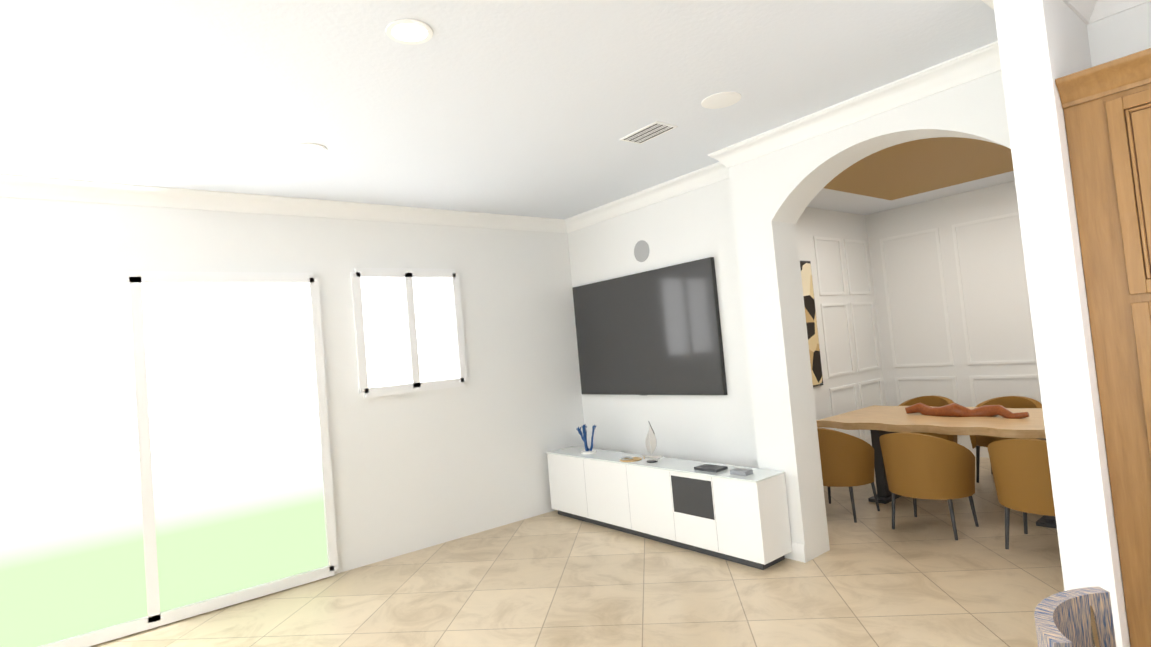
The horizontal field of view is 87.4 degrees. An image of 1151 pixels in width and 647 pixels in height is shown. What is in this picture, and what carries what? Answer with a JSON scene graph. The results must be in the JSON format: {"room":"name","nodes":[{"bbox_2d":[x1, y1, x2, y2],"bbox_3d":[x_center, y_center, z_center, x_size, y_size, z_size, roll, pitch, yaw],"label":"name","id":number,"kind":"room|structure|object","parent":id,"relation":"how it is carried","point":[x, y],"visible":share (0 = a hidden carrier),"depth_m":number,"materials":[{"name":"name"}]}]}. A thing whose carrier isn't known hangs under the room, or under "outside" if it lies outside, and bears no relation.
{"room":"living room","nodes":[
{"label":"living room","id":0,"kind":"room"},
{"bbox_2d":[0,0,1014,218],"bbox_3d":[0.589,-1.455,2.066,12.800,0.100,8.685,-3,-3,-38],"label":"ceiling","id":1,"kind":"structure","parent":0,"point":[535,108],"depth_m":3.20,"materials":[{"name":"white paint"}]},
{"bbox_2d":[294,143,326,154],"bbox_3d":[-1.699,-1.121,3.863,0.192,0.008,0.192,-3,-3,-38],"label":"recessed light","id":2,"kind":"object","parent":1,"relation":"in","point":[305,148],"depth_m":3.86,"materials":[{"name":"white plastic"}]},
{"bbox_2d":[386,19,432,44],"bbox_3d":[-0.718,-1.262,2.607,0.192,0.008,0.192,-3,-3,-38],"label":"recessed light","id":3,"kind":"object","parent":1,"relation":"in","point":[409,31],"depth_m":2.60,"materials":[{"name":"white plastic"}]},
{"bbox_2d":[619,121,677,143],"bbox_3d":[0.496,-1.302,4.120,0.200,0.010,0.360,-3,-3,-38],"label":"ceiling vent","id":4,"kind":"object","parent":1,"relation":"in","point":[658,128],"depth_m":4.10,"materials":[{"name":"white metal"}]},
{"bbox_2d":[701,92,740,108],"bbox_3d":[0.887,-1.358,3.667,0.239,0.006,0.239,-3,-3,-44],"label":"recessed light","id":5,"kind":"object","parent":1,"relation":"in","point":[723,99],"depth_m":3.65,"materials":[{"name":"white plastic"}]},
{"bbox_2d":[824,137,1013,199],"bbox_3d":[3.461,-1.507,5.453,2.500,0.004,2.300,-3,-3,-38],"label":"tray ceiling","id":6,"kind":"structure","parent":1,"relation":"attached to","point":[906,169],"depth_m":5.73,"materials":[{"name":"brown paint"}]},
{"bbox_2d":[0,0,1150,646],"bbox_3d":[0.729,0.137,1.997,12.800,3.100,8.685,-3,-3,-38],"label":"wall","id":7,"kind":"structure","parent":0,"point":[418,470],"depth_m":5.17,"materials":[{"name":"white paint"}]},
{"bbox_2d":[0,268,466,646],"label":"window","id":8,"kind":"structure","parent":7,"relation":"in","point":[165,455],"depth_m":4.34,"materials":[{"name":"white glass"}]},
{"bbox_2d":[0,174,568,232],"bbox_3d":[-3.421,-0.902,4.082,8.550,0.125,0.105,-3,-3,-38],"label":"crown molding","id":9,"kind":"structure","parent":7,"relation":"attached to","point":[11,186],"depth_m":4.73,"materials":[{"name":"white wood"}]},
{"bbox_2d":[634,240,648,261],"bbox_3d":[0.641,-0.702,5.848,0.006,0.210,0.210,-3,-3,-38],"label":"wall speaker","id":10,"kind":"object","parent":7,"relation":"attached to","point":[641,251],"visible":1,"depth_m":5.84,"materials":[{"name":"grey plastic"}]},
{"bbox_2d":[564,168,728,231],"bbox_3d":[0.635,-1.187,5.731,0.120,0.125,2.300,-3,-3,-38],"label":"crown molding","id":11,"kind":"structure","parent":7,"relation":"attached to","point":[696,179],"depth_m":5.71,"materials":[{"name":"white"}]},
{"bbox_2d":[572,257,727,394],"bbox_3d":[0.627,0.108,5.886,0.050,1.186,1.940,-3,-3,-38],"label":"wall-mounted tv","id":12,"kind":"object","parent":7,"relation":"attached to","point":[655,332],"visible":1,"depth_m":5.71,"materials":[{"name":"black plastic"}]},
{"bbox_2d":[784,542,806,562],"bbox_3d":[1.542,1.668,4.454,0.015,0.125,0.345,-3,-3,-38],"label":"baseboard","id":13,"kind":"structure","parent":7,"relation":"attached to","point":[798,553],"depth_m":4.34,"materials":[{"name":"white"}]},
{"bbox_2d":[800,261,822,386],"bbox_3d":[2.330,0.016,6.605,1.160,1.440,0.034,-3,-3,-38],"label":"painting","id":14,"kind":"object","parent":7,"relation":"attached to","point":[811,324],"visible":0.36,"depth_m":6.87,"materials":[{"name":"fabric"}]},
{"bbox_2d":[813,236,864,438],"bbox_3d":[3.160,0.203,7.246,0.600,2.500,0.014,-3,-3,-38],"label":"trim","id":15,"kind":"structure","parent":7,"relation":"attached to","point":[815,238],"depth_m":7.25,"materials":[{"name":"white wood"}]},
{"bbox_2d":[704,41,1000,175],"bbox_3d":[1.756,-1.364,3.911,0.115,0.125,2.175,-3,-3,-38],"label":"crown molding","id":16,"kind":"structure","parent":7,"relation":"attached to","point":[962,68],"depth_m":3.79,"materials":[{"name":"white"}]},
{"bbox_2d":[843,239,883,438],"bbox_3d":[3.690,0.174,7.663,0.550,2.500,0.014,-3,-3,-38],"label":"trim","id":17,"kind":"structure","parent":7,"relation":"attached to","point":[846,240],"depth_m":7.65,"materials":[{"name":"white wood"}]},
{"bbox_2d":[879,228,957,405],"bbox_3d":[4.281,0.115,7.503,0.014,2.500,0.700,-3,-3,-38],"label":"trim","id":18,"kind":"structure","parent":7,"relation":"attached to","point":[951,363],"depth_m":7.44,"materials":[{"name":"white wood"}]},
{"bbox_2d":[982,0,997,43],"bbox_3d":[1.985,-1.434,2.773,0.915,0.125,0.115,-3,-3,-38],"label":"crown molding","id":19,"kind":"structure","parent":7,"relation":"attached to","point":[989,2],"depth_m":2.75,"materials":[{"name":"white"}]},
{"bbox_2d":[952,212,1041,406],"bbox_3d":[4.802,0.040,6.836,0.014,2.500,0.700,-3,-3,-38],"label":"trim","id":20,"kind":"structure","parent":7,"relation":"attached to","point":[954,226],"depth_m":7.04,"materials":[{"name":"white wood"}]},
{"bbox_2d":[1063,0,1115,19],"bbox_3d":[2.053,-1.451,2.515,0.705,0.125,0.135,-3,-3,-38],"label":"crown molding","id":21,"kind":"structure","parent":7,"relation":"attached to","point":[1084,9],"depth_m":2.74,"materials":[{"name":"white"}]},
{"bbox_2d":[1082,0,1150,24],"bbox_3d":[3.418,-1.617,1.451,0.105,0.125,3.450,-3,-3,-38],"label":"crown molding","id":22,"kind":"structure","parent":7,"relation":"attached to","point":[1121,5],"depth_m":2.73,"materials":[{"name":"white"}]},
{"bbox_2d":[90,457,1063,646],"bbox_3d":[0.868,1.730,1.928,12.800,0.100,8.685,-3,-3,-38],"label":"floor","id":23,"kind":"structure","parent":0,"point":[871,577],"depth_m":4.05,"materials":[{"name":"tile"}]},
{"bbox_2d":[546,446,791,569],"bbox_3d":[0.642,1.525,5.300,0.350,0.640,2.560,-3,-3,-38],"label":"tv stand","id":24,"kind":"object","parent":23,"relation":"on","point":[723,514],"visible":0.98,"depth_m":4.81,"materials":[{"name":"white paint"}]},
{"bbox_2d":[576,424,595,453],"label":"figurine","id":25,"kind":"object","parent":24,"relation":"on","point":[583,435],"depth_m":5.93,"materials":[{"name":"blue ceramic"}]},
{"bbox_2d":[620,421,663,462],"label":"figurine","id":26,"kind":"object","parent":24,"relation":"on","point":[651,440],"depth_m":5.23,"materials":[{"name":"white ceramic"}]},
{"bbox_2d":[694,464,752,475],"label":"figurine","id":27,"kind":"object","parent":24,"relation":"on","point":[705,467],"depth_m":4.60,"materials":[{"name":"ceramic"}]},
{"bbox_2d":[817,428,879,522],"bbox_3d":[2.329,1.301,5.400,0.580,0.801,0.658,-3,-3,-38],"label":"dining chair","id":28,"kind":"object","parent":23,"relation":"on","point":[847,460],"visible":0.65,"depth_m":5.14,"materials":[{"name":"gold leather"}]},
{"bbox_2d":[899,395,957,443],"bbox_3d":[3.828,1.221,6.580,0.580,0.801,0.658,-3,-3,-38],"label":"dining chair","id":29,"kind":"object","parent":23,"relation":"on","point":[936,401],"visible":0.19,"depth_m":6.67,"materials":[{"name":"gold leather"}]},
{"bbox_2d":[879,432,978,539],"bbox_3d":[2.801,1.233,4.795,0.580,0.801,0.658,-3,-3,-38],"label":"dining chair","id":30,"kind":"object","parent":23,"relation":"on","point":[920,466],"visible":1,"depth_m":4.57,"materials":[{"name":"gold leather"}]},
{"bbox_2d":[816,403,1056,528],"bbox_3d":[3.520,1.150,5.392,1.271,0.890,2.200,-3,-3,-38],"label":"dining table","id":31,"kind":"object","parent":23,"relation":"on","point":[958,419],"visible":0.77,"depth_m":5.36,"materials":[{"name":"brown wood"}]},
{"bbox_2d":[969,396,1041,482],"bbox_3d":[4.300,1.153,5.976,0.580,0.801,0.658,-3,-3,-38],"label":"dining chair","id":32,"kind":"object","parent":23,"relation":"on","point":[977,441],"visible":0.38,"depth_m":6.04,"materials":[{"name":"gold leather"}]},
{"bbox_2d":[987,438,1054,548],"bbox_3d":[3.279,1.165,4.183,0.580,0.801,0.658,-3,-3,-38],"label":"dining chair","id":33,"kind":"object","parent":23,"relation":"on","point":[1020,467],"visible":0.65,"depth_m":4.07,"materials":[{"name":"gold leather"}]},
{"bbox_2d":[1034,587,1115,646],"bbox_3d":[1.169,1.092,1.065,0.452,1.048,0.471,-3,-3,-38],"label":"armchair","id":34,"kind":"object","parent":23,"relation":"on","point":[1080,617],"visible":1,"depth_m":1.28,"materials":[{"name":"multicoloured fabric"}]},
{"bbox_2d":[1063,83,1150,646],"bbox_3d":[2.614,0.292,2.166,0.639,2.478,1.000,-3,-3,-38],"label":"tall cabinet","id":35,"kind":"object","parent":23,"relation":"on","point":[1109,142],"visible":1,"depth_m":2.29,"materials":[{"name":"brown wood"}]},
{"bbox_3d":[1.910,-0.511,-1.969,5.568,1.115,0.391,-3,-3,-38],"label":"cabinet","id":36,"kind":"object","parent":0,"visible":0},
{"bbox_2d":[1055,48,1150,108],"bbox_3d":[0.886,-0.951,-0.475,5.844,0.108,3.246,-3,-3,-38],"label":"crown molding","id":37,"kind":"structure","parent":36,"relation":"attached to","point":[1125,73],"depth_m":2.29,"materials":[{"name":"brown wood"}]}
]}

